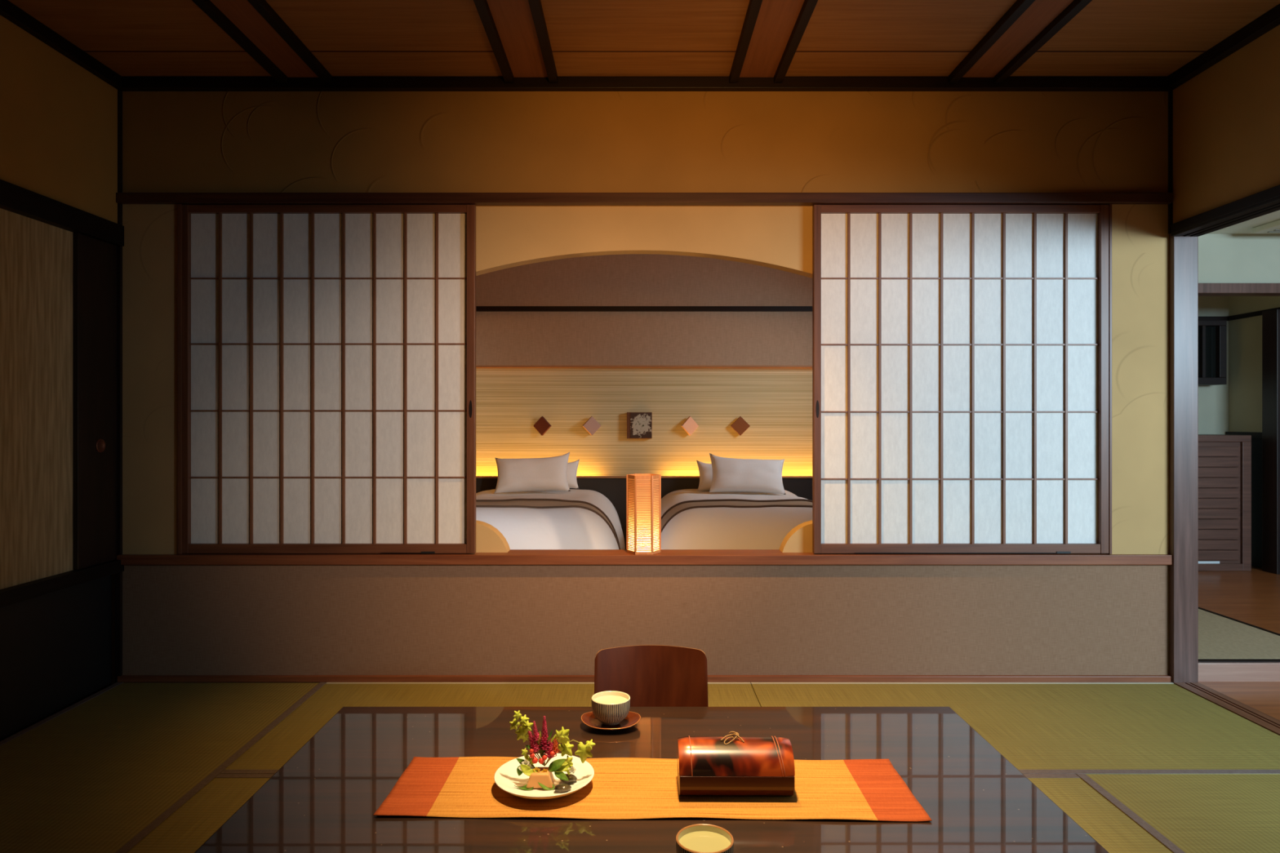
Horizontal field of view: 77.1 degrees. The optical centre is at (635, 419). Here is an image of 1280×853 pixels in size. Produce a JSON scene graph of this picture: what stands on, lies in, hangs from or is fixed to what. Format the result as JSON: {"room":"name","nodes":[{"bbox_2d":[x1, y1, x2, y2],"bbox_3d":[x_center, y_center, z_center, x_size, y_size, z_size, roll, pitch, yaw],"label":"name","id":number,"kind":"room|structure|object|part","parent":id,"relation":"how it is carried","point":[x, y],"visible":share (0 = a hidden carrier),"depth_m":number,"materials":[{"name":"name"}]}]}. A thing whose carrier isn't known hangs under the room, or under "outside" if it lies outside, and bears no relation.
{"room":"japanese tatami room","nodes":[
{"label":"japanese tatami room","id":0,"kind":"room"},
{"bbox_2d":[0,208,73,589],"bbox_3d":[-2.244,-0.074,1.105,0.040,1.336,4.150,0,0,0],"label":"panel","id":1,"kind":"object","parent":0,"point":[36,256],"visible":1,"depth_m":2.98,"materials":[{"name":"brown wood"}]},
{"bbox_2d":[0,574,111,741],"bbox_3d":[-2.262,0.896,1.230,0.045,0.560,4.400,0,0,0],"label":"wall","id":2,"kind":"structure","parent":0,"point":[55,647],"depth_m":3.08,"materials":[{"name":"black"}]},
{"bbox_2d":[0,560,124,607],"bbox_3d":[-2.235,0.620,1.230,0.100,0.052,4.400,0,0,0],"label":"trim","id":3,"kind":"structure","parent":2,"relation":"attached to","point":[23,592],"depth_m":3.03,"materials":[{"name":"brown wood"}]},
{"bbox_2d":[72,232,116,569],"bbox_3d":[-2.220,-0.074,3.292,0.040,1.334,0.239,0,0,0],"label":"door","id":4,"kind":"structure","parent":2,"relation":"in","point":[94,260],"depth_m":3.26,"materials":[{"name":"brown wood"}]},
{"bbox_3d":[-2.202,0.106,3.305,0.004,0.056,0.056,0,0,0],"label":"round pull","id":5,"kind":"part","parent":4,"relation":"part of","materials":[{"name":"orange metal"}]},
{"bbox_2d":[0,14,117,223],"bbox_3d":[-2.244,-1.142,1.230,0.080,0.627,4.400,0,0,0],"label":"wall","id":6,"kind":"structure","parent":0,"point":[59,119],"depth_m":3.04,"materials":[{"name":"paint"}]},
{"bbox_2d":[0,0,121,88],"bbox_3d":[-2.229,-1.431,1.228,0.110,0.050,4.395,0,0,0],"label":"trim","id":7,"kind":"structure","parent":6,"relation":"attached to","point":[8,10],"depth_m":3.02,"materials":[{"name":"brown wood"}]},
{"bbox_2d":[0,178,124,246],"bbox_3d":[-2.235,-0.785,1.230,0.100,0.087,4.400,0,0,0],"label":"trim","id":8,"kind":"structure","parent":6,"relation":"attached to","point":[14,198],"depth_m":3.03,"materials":[{"name":"brown wood"}]},
{"bbox_2d":[115,89,122,682],"bbox_3d":[-2.204,-0.144,3.433,0.022,2.521,0.035,0,0,0],"label":"trim","id":9,"kind":"structure","parent":6,"relation":"attached to","point":[118,576],"depth_m":3.42,"materials":[{"name":"brown wood"}]},
{"bbox_2d":[111,91,1168,684],"bbox_3d":[0.040,-0.110,3.455,4.688,2.692,0.050,0,0,0],"label":"wall","id":10,"kind":"structure","parent":0,"point":[178,620],"depth_m":3.43,"materials":[{"name":"beige paint"}]},
{"bbox_2d":[177,204,182,554],"bbox_3d":[-1.943,-0.174,3.449,0.016,1.493,0.062,0,0,0],"label":"trim","id":11,"kind":"structure","parent":10,"relation":"attached to","point":[180,206],"depth_m":3.42,"materials":[{"name":"brown wood"}]},
{"bbox_2d":[115,76,1173,91],"bbox_3d":[0.037,-1.430,3.417,4.483,0.050,0.045,0,0,0],"label":"trim","id":12,"kind":"structure","parent":10,"relation":"attached to","point":[128,83],"depth_m":3.40,"materials":[{"name":"brown wood"}]},
{"bbox_2d":[115,192,1173,205],"bbox_3d":[0.037,-0.944,3.426,4.483,0.043,0.048,0,0,0],"label":"trim","id":13,"kind":"structure","parent":10,"relation":"attached to","point":[184,198],"depth_m":3.40,"materials":[{"name":"brown wood"}]},
{"bbox_2d":[116,549,1172,564],"bbox_3d":[0.037,0.595,3.482,4.483,0.042,0.149,0,0,0],"label":"trim","id":14,"kind":"structure","parent":10,"relation":"attached to","point":[513,557],"depth_m":3.41,"materials":[{"name":"brown wood"}]},
{"bbox_2d":[182,204,475,553],"bbox_3d":[-1.310,-0.174,3.437,1.249,1.488,0.034,0,0,0],"label":"screen","id":15,"kind":"object","parent":14,"relation":"on","point":[329,351],"visible":1,"depth_m":3.45,"materials":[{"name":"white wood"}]},
{"bbox_3d":[-1.315,-0.902,3.438,1.188,0.032,0.028,0,0,0],"label":"rail","id":16,"kind":"part","parent":15,"relation":"part of","materials":[{"name":"brown wood"}]},
{"bbox_3d":[-1.315,0.550,3.438,1.188,0.040,0.028,0,0,0],"label":"rail","id":17,"kind":"part","parent":15,"relation":"part of","materials":[{"name":"brown wood"}]},
{"bbox_3d":[-0.703,-0.046,3.421,0.014,0.076,0.001,0,0,0],"label":"finger pull","id":18,"kind":"part","parent":15,"relation":"part of","materials":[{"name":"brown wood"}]},
{"bbox_2d":[626,473,661,555],"bbox_3d":[0.035,0.406,3.482,0.150,0.337,0.133,0,0,0],"label":"lamp","id":19,"kind":"object","parent":14,"relation":"on","point":[643,491],"visible":1,"depth_m":3.42,"materials":[{"name":"beige paper"}]},
{"bbox_3d":[-0.036,0.400,3.482,0.008,0.325,0.008,0,0,0],"label":"post","id":20,"kind":"part","parent":19,"relation":"part of","materials":[{"name":"brown wood"}]},
{"bbox_3d":[-0.017,0.245,3.452,0.002,0.016,0.062,0,0,-30],"label":"rail","id":21,"kind":"part","parent":19,"relation":"part of","materials":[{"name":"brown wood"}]},
{"bbox_3d":[-0.001,0.400,3.421,0.008,0.325,0.008,0,0,30],"label":"post","id":22,"kind":"part","parent":19,"relation":"part of","materials":[{"name":"brown wood"}]},
{"bbox_3d":[0.035,0.245,3.542,0.062,0.016,0.002,0,0,0],"label":"rail","id":23,"kind":"part","parent":19,"relation":"part of","materials":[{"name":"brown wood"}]},
{"bbox_3d":[0.035,0.245,3.422,0.062,0.016,0.002,0,0,0],"label":"rail","id":24,"kind":"part","parent":19,"relation":"part of","materials":[{"name":"brown wood"}]},
{"bbox_3d":[0.070,0.400,3.421,0.008,0.325,0.008,0,0,-30],"label":"post","id":25,"kind":"part","parent":19,"relation":"part of","materials":[{"name":"brown wood"}]},
{"bbox_3d":[0.087,0.245,3.452,0.002,0.016,0.062,0,0,30],"label":"rail","id":26,"kind":"part","parent":19,"relation":"part of","materials":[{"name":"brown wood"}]},
{"bbox_3d":[0.106,0.400,3.482,0.008,0.325,0.008,0,0,0],"label":"post","id":27,"kind":"part","parent":19,"relation":"part of","materials":[{"name":"brown wood"}]},
{"bbox_2d":[812,204,1108,553],"bbox_3d":[1.389,-0.174,3.437,1.258,1.488,0.034,0,0,0],"label":"screen","id":28,"kind":"object","parent":14,"relation":"on","point":[960,353],"visible":1,"depth_m":3.45,"materials":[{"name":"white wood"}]},
{"bbox_3d":[0.775,-0.046,3.421,0.014,0.076,0.001,0,0,0],"label":"finger pull","id":29,"kind":"part","parent":28,"relation":"part of","materials":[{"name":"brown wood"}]},
{"bbox_3d":[1.387,-0.902,3.438,1.193,0.032,0.028,0,0,0],"label":"rail","id":30,"kind":"part","parent":28,"relation":"part of","materials":[{"name":"brown wood"}]},
{"bbox_3d":[1.387,0.550,3.438,1.193,0.040,0.028,0,0,0],"label":"rail","id":31,"kind":"part","parent":28,"relation":"part of","materials":[{"name":"brown wood"}]},
{"bbox_2d":[117,675,1171,682],"bbox_3d":[0.037,1.103,3.426,4.483,0.025,0.028,0,0,0],"label":"baseboard","id":32,"kind":"structure","parent":10,"relation":"attached to","point":[123,678],"depth_m":3.41,"materials":[{"name":"brown wood"}]},
{"bbox_2d":[1108,204,1111,554],"bbox_3d":[2.024,-0.174,3.449,0.010,1.493,0.062,0,0,0],"label":"trim","id":33,"kind":"structure","parent":10,"relation":"attached to","point":[1109,205],"depth_m":3.42,"materials":[{"name":"brown wood"}]},
{"bbox_2d":[1168,233,1198,683],"bbox_3d":[2.331,0.160,3.453,0.105,1.911,0.105,0,0,0],"label":"trim","id":34,"kind":"structure","parent":10,"relation":"attached to","point":[1183,251],"depth_m":3.40,"materials":[{"name":"brown wood"}]},
{"bbox_2d":[1173,682,1279,735],"bbox_3d":[2.331,1.139,2.164,0.105,0.054,2.469,0,0,0],"label":"trim","id":35,"kind":"structure","parent":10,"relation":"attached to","point":[1258,717],"depth_m":3.12,"materials":[{"name":"brown wood"}]},
{"bbox_2d":[1198,662,1279,681],"bbox_3d":[3.992,1.103,3.450,3.216,0.126,0.040,0,0,0],"label":"trim","id":36,"kind":"structure","parent":10,"relation":"attached to","point":[1207,672],"depth_m":3.43,"materials":[{"name":"brown wood"}]},
{"bbox_2d":[1198,658,1279,662],"bbox_3d":[3.992,1.038,3.458,3.216,0.007,0.033,0,0,0],"label":"trim","id":37,"kind":"structure","parent":10,"relation":"attached to","point":[1200,660],"depth_m":3.45,"materials":[{"name":"brown wood"}]},
{"bbox_2d":[8,0,1279,76],"bbox_3d":[0.040,-1.481,1.230,4.688,0.050,4.400,0,0,0],"label":"ceiling","id":38,"kind":"structure","parent":0,"point":[88,24],"depth_m":3.03,"materials":[{"name":"brown wood"}]},
{"bbox_2d":[191,0,287,83],"bbox_3d":[-1.489,-1.440,1.212,0.036,0.032,4.364,0,0,0],"label":"trim","id":39,"kind":"structure","parent":38,"relation":"attached to","point":[207,6],"depth_m":3.01,"materials":[{"name":"brown wood"}]},
{"bbox_2d":[209,0,318,77],"bbox_3d":[-1.395,-1.452,1.230,0.151,0.005,4.399,0,0,0],"label":"ceiling strip","id":40,"kind":"object","parent":38,"relation":"attached to","point":[242,13],"visible":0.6,"depth_m":3.04,"materials":[{"name":"wood"}]},
{"bbox_2d":[247,0,332,83],"bbox_3d":[-1.300,-1.440,1.212,0.036,0.032,4.364,0,0,0],"label":"trim","id":41,"kind":"structure","parent":38,"relation":"attached to","point":[263,7],"depth_m":3.01,"materials":[{"name":"brown wood"}]},
{"bbox_2d":[473,0,513,83],"bbox_3d":[-0.533,-1.440,1.212,0.036,0.032,4.364,0,0,0],"label":"trim","id":42,"kind":"structure","parent":38,"relation":"attached to","point":[482,6],"depth_m":3.00,"materials":[{"name":"brown wood"}]},
{"bbox_2d":[486,0,547,77],"bbox_3d":[-0.440,-1.452,1.230,0.149,0.005,4.399,0,0,0],"label":"ceiling strip","id":43,"kind":"object","parent":38,"relation":"attached to","point":[513,21],"visible":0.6,"depth_m":3.03,"materials":[{"name":"wood"}]},
{"bbox_2d":[528,0,557,83],"bbox_3d":[-0.347,-1.440,1.212,0.036,0.032,4.364,0,0,0],"label":"trim","id":44,"kind":"structure","parent":38,"relation":"attached to","point":[535,6],"depth_m":3.00,"materials":[{"name":"brown wood"}]},
{"bbox_2d":[84,50,1206,52],"bbox_3d":[0.037,-1.454,2.259,4.483,0.002,1.824,0,0,0],"label":"trim","id":45,"kind":"structure","parent":38,"relation":"attached to","point":[84,51],"depth_m":3.17,"materials":[{"name":"brown"}]},
{"bbox_2d":[728,0,762,83],"bbox_3d":[0.413,-1.440,1.212,0.036,0.032,4.364,0,0,0],"label":"trim","id":46,"kind":"structure","parent":38,"relation":"attached to","point":[753,8],"depth_m":3.00,"materials":[{"name":"brown wood"}]},
{"bbox_2d":[739,0,804,77],"bbox_3d":[0.507,-1.452,1.230,0.151,0.005,4.399,0,0,0],"label":"ceiling strip","id":47,"kind":"object","parent":38,"relation":"attached to","point":[776,20],"visible":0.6,"depth_m":3.03,"materials":[{"name":"wood"}]},
{"bbox_2d":[773,0,817,83],"bbox_3d":[0.602,-1.440,1.212,0.036,0.032,4.364,0,0,0],"label":"trim","id":48,"kind":"structure","parent":38,"relation":"attached to","point":[807,8],"depth_m":3.01,"materials":[{"name":"brown wood"}]},
{"bbox_2d":[948,0,1035,83],"bbox_3d":[1.339,-1.440,1.212,0.036,0.032,4.364,0,0,0],"label":"trim","id":49,"kind":"structure","parent":38,"relation":"attached to","point":[1019,7],"depth_m":3.01,"materials":[{"name":"brown wood"}]},
{"bbox_2d":[962,0,1073,77],"bbox_3d":[1.435,-1.452,1.230,0.156,0.005,4.399,0,0,0],"label":"ceiling strip","id":50,"kind":"object","parent":38,"relation":"attached to","point":[1040,13],"visible":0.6,"depth_m":3.03,"materials":[{"name":"wood"}]},
{"bbox_2d":[994,0,1092,83],"bbox_3d":[1.532,-1.440,1.212,0.036,0.032,4.364,0,0,0],"label":"trim","id":51,"kind":"structure","parent":38,"relation":"attached to","point":[1075,6],"depth_m":3.01,"materials":[{"name":"brown wood"}]},
{"bbox_2d":[475,253,812,365],"bbox_3d":[-0.110,-0.968,6.100,4.820,1.132,0.100,0,0,0],"label":"wall","id":52,"kind":"structure","parent":0,"point":[502,338],"depth_m":6.05,"materials":[{"name":"brown paint"}]},
{"bbox_2d":[475,306,812,311],"bbox_3d":[-0.110,-0.836,6.037,4.820,0.037,0.025,0,0,0],"label":"trim","id":53,"kind":"structure","parent":52,"relation":"attached to","point":[478,308],"depth_m":6.03,"materials":[{"name":"brown wood"}]},
{"bbox_2d":[475,365,812,368],"bbox_3d":[-0.110,-0.403,6.071,4.820,0.014,0.061,0,0,0],"label":"trim","id":54,"kind":"structure","parent":52,"relation":"attached to","point":[477,366],"depth_m":6.04,"materials":[{"name":"brown wood"}]},
{"bbox_2d":[475,368,812,475],"bbox_3d":[-0.110,0.307,6.125,4.820,1.418,0.050,0,0,0],"label":"wall","id":55,"kind":"structure","parent":0,"point":[776,403],"depth_m":6.10,"materials":[{"name":"beige wood"}]},
{"bbox_2d":[533,416,551,435],"bbox_3d":[-0.706,0.045,6.070,0.146,0.146,0.020,0,0,22],"label":"wall tile","id":56,"kind":"structure","parent":55,"relation":"attached to","point":[542,425],"depth_m":6.06,"materials":[{"name":"red tile"}]},
{"bbox_2d":[582,416,600,435],"bbox_3d":[-0.332,0.045,6.070,0.146,0.146,0.020,0,0,-24],"label":"wall tile","id":57,"kind":"structure","parent":55,"relation":"attached to","point":[591,425],"depth_m":6.06,"materials":[{"name":"beige tile"}]},
{"bbox_2d":[626,412,652,438],"bbox_3d":[0.029,0.041,6.077,0.189,0.198,0.047,0,0,0],"label":"flower picture","id":58,"kind":"object","parent":55,"relation":"attached to","point":[639,424],"visible":1,"depth_m":6.05,"materials":[{"name":"brown"}]},
{"bbox_2d":[680,416,698,435],"bbox_3d":[0.410,0.045,6.070,0.146,0.146,0.020,0,0,-28],"label":"wall tile","id":59,"kind":"structure","parent":55,"relation":"attached to","point":[689,425],"depth_m":6.06,"materials":[{"name":"beige tile"}]},
{"bbox_2d":[730,416,750,435],"bbox_3d":[0.792,0.045,6.070,0.146,0.146,0.020,0,0,0],"label":"wall tile","id":60,"kind":"structure","parent":55,"relation":"attached to","point":[740,425],"depth_m":6.06,"materials":[{"name":"brown tile"}]},
{"bbox_2d":[475,206,812,552],"bbox_3d":[0.041,-0.178,3.515,4.002,1.514,0.080,0,0,0],"label":"wall","id":61,"kind":"structure","parent":0,"point":[777,237],"depth_m":3.48,"materials":[{"name":"paint"}]},
{"bbox_2d":[1198,296,1228,434],"bbox_3d":[3.500,-0.074,5.930,2.000,2.220,0.060,0,0,0],"label":"wall","id":62,"kind":"structure","parent":0,"point":[1213,400],"depth_m":5.90,"materials":[{"name":"paint"}]},
{"bbox_2d":[1198,320,1226,385],"bbox_3d":[3.720,-0.484,5.812,1.000,0.460,0.165,0,0,0],"label":"window","id":63,"kind":"structure","parent":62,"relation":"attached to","point":[1212,334],"depth_m":5.74,"materials":[{"name":"brown wood"}]},
{"bbox_3d":[3.720,-0.489,5.775,0.900,0.370,0.010,0,0,0],"label":"dark pane","id":64,"kind":"part","parent":63,"relation":"part of","materials":[{"name":"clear glass"}]},
{"bbox_2d":[1198,316,1227,320],"bbox_3d":[3.440,-0.744,5.890,1.840,0.030,0.020,0,0,0],"label":"trim","id":65,"kind":"structure","parent":62,"relation":"attached to","point":[1199,317],"depth_m":5.88,"materials":[{"name":"brown wood"}]},
{"bbox_2d":[1198,607,1279,635],"bbox_3d":[3.092,1.098,4.900,0.015,0.136,2.860,0,0,0],"label":"trim","id":66,"kind":"structure","parent":62,"relation":"attached to","point":[1200,608],"depth_m":4.11,"materials":[{"name":"brown wood"}]},
{"bbox_2d":[1173,24,1279,223],"bbox_3d":[2.331,-1.135,1.230,0.085,0.642,4.400,0,0,0],"label":"wall","id":67,"kind":"structure","parent":0,"point":[1226,117],"depth_m":3.10,"materials":[{"name":"paint"}]},
{"bbox_2d":[1168,89,1173,234],"bbox_3d":[2.283,-1.125,3.435,0.016,0.660,0.030,0,0,0],"label":"trim","id":68,"kind":"structure","parent":67,"relation":"attached to","point":[1171,91],"depth_m":3.42,"materials":[{"name":"brown wood"}]},
{"bbox_2d":[1167,3,1279,89],"bbox_3d":[2.274,-1.431,1.228,0.050,0.050,4.395,0,0,0],"label":"trim","id":69,"kind":"structure","parent":67,"relation":"attached to","point":[1270,20],"depth_m":3.06,"materials":[{"name":"brown wood"}]},
{"bbox_2d":[1171,184,1279,236],"bbox_3d":[2.325,-0.803,1.214,0.117,0.052,4.369,0,0,0],"label":"trim","id":70,"kind":"structure","parent":67,"relation":"attached to","point":[1265,202],"depth_m":3.09,"materials":[{"name":"brown wood"}]},
{"bbox_2d":[1198,566,1279,634],"bbox_3d":[4.350,1.101,4.950,2.500,0.130,2.960,0,0,0],"label":"floor","id":71,"kind":"structure","parent":0,"point":[1252,597],"depth_m":4.72,"materials":[{"name":"orange wood"}]},
{"bbox_2d":[1198,434,1251,571],"bbox_3d":[3.560,0.570,5.678,1.320,0.932,0.363,0,0,0],"label":"cabinet","id":72,"kind":"object","parent":71,"relation":"on","point":[1224,460],"visible":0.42,"depth_m":5.50,"materials":[{"name":"brown wood"}]},
{"bbox_3d":[3.547,0.573,5.510,1.175,0.777,0.019,0,0,0],"label":"boarded door","id":73,"kind":"part","parent":72,"relation":"part of","materials":[{"name":"brown wood"}]},
{"bbox_2d":[1198,234,1279,283],"bbox_3d":[4.060,-1.143,4.780,3.080,0.682,0.080,0,0,0],"label":"wall","id":74,"kind":"structure","parent":0,"point":[1222,258],"depth_m":4.74,"materials":[{"name":"paint"}]},
{"bbox_2d":[1198,283,1279,296],"bbox_3d":[4.060,-0.774,4.770,3.080,0.059,0.120,0,0,0],"label":"trim","id":75,"kind":"structure","parent":74,"relation":"attached to","point":[1204,289],"depth_m":4.71,"materials":[{"name":"brown wood"}]},
{"bbox_2d":[1198,681,1279,720],"bbox_3d":[3.992,1.147,1.230,3.216,0.058,4.400,0,0,0],"label":"floor","id":76,"kind":"structure","parent":0,"point":[1264,697],"depth_m":3.28,"materials":[{"name":"orange wood"}]},
{"bbox_2d":[1198,608,1279,658],"bbox_3d":[2.735,1.075,4.902,0.701,0.082,2.855,0,0,0],"label":"floor matting","id":77,"kind":"structure","parent":0,"point":[1219,637],"depth_m":3.77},
{"bbox_2d":[1206,209,1279,234],"bbox_3d":[3.992,-1.121,2.730,3.216,0.045,7.400,0,0,0],"label":"ceiling","id":78,"kind":"structure","parent":0,"point":[1243,228],"depth_m":4.54,"materials":[{"name":"white paint"}]},
{"bbox_2d":[1251,219,1279,233],"bbox_3d":[3.850,-1.080,4.430,0.660,0.036,0.320,0,0,0],"label":"ceiling vent","id":79,"kind":"object","parent":78,"relation":"in","point":[1273,227],"visible":1,"depth_m":4.50,"materials":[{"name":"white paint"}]},
{"bbox_2d":[1228,296,1279,568],"bbox_3d":[4.395,-0.074,5.390,0.070,2.220,1.020,0,0,0],"label":"wall","id":80,"kind":"structure","parent":0,"point":[1245,335],"depth_m":5.69,"materials":[{"name":"paint"}]},
{"bbox_2d":[1226,431,1262,439],"bbox_3d":[4.350,0.108,5.700,0.040,0.045,0.380,0,0,0],"label":"trim","id":81,"kind":"structure","parent":80,"relation":"attached to","point":[1254,434],"depth_m":5.66,"materials":[{"name":"brown wood"}]},
{"bbox_2d":[1227,306,1279,320],"bbox_3d":[4.350,-0.744,5.390,0.030,0.030,1.020,0,0,0],"label":"trim","id":82,"kind":"structure","parent":80,"relation":"attached to","point":[1256,313],"depth_m":5.69,"materials":[{"name":"brown wood"}]},
{"bbox_2d":[1262,309,1279,574],"bbox_3d":[4.335,0.146,5.445,0.070,1.780,0.130,0,0,0],"label":"trim","id":83,"kind":"structure","parent":80,"relation":"attached to","point":[1270,318],"depth_m":5.44,"materials":[{"name":"brown wood"}]},
{"bbox_3d":[-0.013,1.204,1.230,4.583,0.065,4.400,0,0,0],"label":"floor","id":84,"kind":"structure","parent":0,"visible":0},
{"bbox_2d":[0,682,326,852],"bbox_3d":[-1.758,1.142,2.521,0.891,0.056,1.779,0,0,0],"label":"mat","id":85,"kind":"object","parent":84,"relation":"on","point":[102,772],"visible":0.93,"depth_m":2.65,"materials":[{"name":"wicker"}]},
{"bbox_2d":[128,773,274,852],"bbox_3d":[-0.863,1.142,2.080,0.895,0.056,0.898,0,0,0],"label":"mat","id":86,"kind":"object","parent":84,"relation":"on","point":[194,823],"visible":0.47,"depth_m":2.27,"materials":[{"name":"fabric"}]},
{"bbox_2d":[220,682,760,773],"bbox_3d":[-0.412,1.142,2.970,1.798,0.056,0.879,0,0,0],"label":"mat","id":87,"kind":"object","parent":84,"relation":"on","point":[273,750],"visible":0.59,"depth_m":3.20,"materials":[{"name":"wicker"}]},
{"bbox_2d":[751,682,1279,774],"bbox_3d":[1.384,1.142,2.970,1.788,0.056,0.879,0,0,0],"label":"mat","id":88,"kind":"object","parent":84,"relation":"on","point":[1087,728],"visible":0.42,"depth_m":2.97,"materials":[{"name":"wicker"}]},
{"bbox_2d":[1022,773,1172,852],"bbox_3d":[0.486,1.142,2.080,1.798,0.056,0.898,0,0,0],"label":"mat","id":89,"kind":"object","parent":84,"relation":"on","point":[1108,826],"visible":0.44,"depth_m":2.27,"materials":[{"name":"wicker"}]},
{"bbox_2d":[1075,773,1279,852],"bbox_3d":[1.833,1.142,1.630,0.890,0.056,1.798,0,0,0],"label":"mat","id":90,"kind":"object","parent":84,"relation":"on","point":[1184,813],"visible":0.84,"depth_m":2.31,"materials":[{"name":"wicker"}]},
{"bbox_3d":[-1.302,1.142,1.180,1.802,0.056,0.898,0,0,0],"label":"mat","id":91,"kind":"object","parent":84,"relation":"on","visible":0},
{"bbox_2d":[594,644,708,706],"bbox_3d":[0.051,0.941,2.523,0.411,0.345,0.446,0,0,0],"label":"chair","id":92,"kind":"object","parent":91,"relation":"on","point":[651,675],"visible":0.36,"depth_m":2.71,"materials":[{"name":"brown wood"}]},
{"bbox_2d":[194,706,1108,852],"bbox_3d":[0.033,1.003,1.860,1.890,0.222,1.280,0,0,0],"label":"table","id":93,"kind":"object","parent":91,"relation":"on","point":[326,797],"visible":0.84,"depth_m":1.96,"materials":[{"name":"brown wood"}]},
{"bbox_2d":[581,711,640,730],"bbox_3d":[-0.072,0.879,2.340,0.174,0.027,0.145,0,0,0],"label":"saucer","id":94,"kind":"object","parent":93,"relation":"on","point":[632,718],"visible":0.69,"depth_m":2.33,"materials":[{"name":"brown paint"}]},
{"bbox_2d":[591,690,630,725],"bbox_3d":[-0.072,0.844,2.340,0.113,0.072,0.113,0,0,0],"label":"tea cup","id":95,"kind":"object","parent":94,"relation":"on","point":[611,708],"visible":1,"depth_m":2.31,"materials":[{"name":"ceramic"}]},
{"bbox_2d":[373,756,932,822],"bbox_3d":[0.036,0.887,1.946,1.244,0.006,0.321,0,0,1],"label":"table runner","id":96,"kind":"object","parent":93,"relation":"on","point":[460,787],"visible":0.76,"depth_m":1.90,"materials":[{"name":"orange fabric"}]},
{"bbox_2d":[493,753,594,799],"bbox_3d":[-0.221,0.872,1.944,0.241,0.032,0.241,0,0,0],"label":"plate","id":97,"kind":"object","parent":96,"relation":"on","point":[506,776],"visible":0.7,"depth_m":1.95,"materials":[{"name":"white ceramic"}]},
{"bbox_2d":[509,710,595,790],"bbox_3d":[-0.202,0.791,1.933,0.209,0.174,0.062,0,0,0],"label":"flower arrangement","id":98,"kind":"object","parent":97,"relation":"on","point":[540,777],"visible":1,"depth_m":1.94,"materials":[{"name":"multicoloured plant"}]},
{"bbox_2d":[554,783,571,792],"bbox_3d":[-0.172,0.869,1.895,0.041,0.016,0.027,0,0,-5],"label":"stone","id":99,"kind":"object","parent":97,"relation":"on","point":[562,788],"visible":1,"depth_m":1.89,"materials":[{"name":"stone"}]},
{"bbox_2d":[560,773,577,782],"bbox_3d":[-0.163,0.869,1.945,0.044,0.019,0.030,0,0,10],"label":"stone","id":100,"kind":"object","parent":97,"relation":"on","point":[571,778],"visible":0.75,"depth_m":1.94,"materials":[{"name":"stone"}]},
{"bbox_2d":[676,731,795,796],"bbox_3d":[0.236,0.819,1.930,0.269,0.137,0.136,0,0,0],"label":"box","id":101,"kind":"object","parent":96,"relation":"on","point":[737,766],"visible":1,"depth_m":1.87,"materials":[{"name":"paint"}]},
{"bbox_3d":[0.227,0.761,1.919,0.023,0.022,0.038,0,0,32],"label":"cord","id":102,"kind":"part","parent":101,"relation":"part of","materials":[{"name":"brown plastic"}]},
{"bbox_3d":[0.232,0.761,1.925,0.057,0.016,0.018,0,0,7],"label":"cord","id":103,"kind":"part","parent":101,"relation":"part of","materials":[{"name":"brown plastic"}]},
{"bbox_3d":[0.236,0.798,1.930,0.269,0.060,0.132,0,0,0],"label":"lid","id":104,"kind":"part","parent":101,"relation":"part of","materials":[{"name":"paint"}]},
{"bbox_2d":[675,823,733,852],"bbox_3d":[0.135,0.855,1.573,0.113,0.072,0.113,0,0,0],"label":"tea cup","id":105,"kind":"object","parent":93,"relation":"on","point":[700,837],"visible":1,"depth_m":1.59,"materials":[{"name":"ceramic"}]},
{"bbox_3d":[-0.150,1.091,4.880,4.900,0.150,2.640,0,0,0],"label":"floor","id":106,"kind":"structure","parent":0,"visible":0},
{"bbox_2d":[475,488,625,549],"bbox_3d":[-0.700,0.753,5.060,1.265,0.526,1.720,0,0,0],"label":"bed","id":107,"kind":"object","parent":106,"relation":"on","point":[574,519],"visible":0.39,"depth_m":4.49,"materials":[{"name":"white fabric"}]},
{"bbox_2d":[493,452,570,493],"bbox_3d":[-0.714,0.364,5.550,0.526,0.279,0.191,0,0,-4],"label":"pillow","id":108,"kind":"object","parent":107,"relation":"on","point":[548,473],"visible":1,"depth_m":5.49,"materials":[{"name":"white fabric"}]},
{"bbox_2d":[566,459,579,488],"bbox_3d":[-0.627,0.388,5.772,0.446,0.208,0.170,0,0,2],"label":"pillow","id":109,"kind":"object","parent":107,"relation":"on","point":[571,471],"visible":0.2,"depth_m":5.73,"materials":[{"name":"white fabric"}]},
{"bbox_2d":[475,475,812,549],"bbox_3d":[-0.090,0.717,5.962,4.740,0.598,0.067,0,0,0],"label":"headboard","id":110,"kind":"object","parent":106,"relation":"on","point":[613,487],"visible":0.1,"depth_m":5.94,"materials":[{"name":"wood"}]},
{"bbox_2d":[661,488,812,549],"bbox_3d":[0.700,0.754,5.060,1.265,0.524,1.720,0,0,0],"label":"bed","id":111,"kind":"object","parent":106,"relation":"on","point":[691,518],"visible":0.42,"depth_m":4.45,"materials":[{"name":"white fabric"}]},
{"bbox_2d":[696,460,712,490],"bbox_3d":[0.676,0.402,5.815,0.466,0.218,0.174,0,0,0],"label":"pillow","id":112,"kind":"object","parent":111,"relation":"on","point":[705,470],"visible":0.17,"depth_m":5.77,"materials":[{"name":"white fabric"}]},
{"bbox_2d":[709,453,786,494],"bbox_3d":[0.770,0.370,5.538,0.528,0.278,0.190,0,0,4],"label":"pillow","id":113,"kind":"object","parent":111,"relation":"on","point":[729,474],"visible":1,"depth_m":5.47,"materials":[{"name":"white fabric"}]}
]}

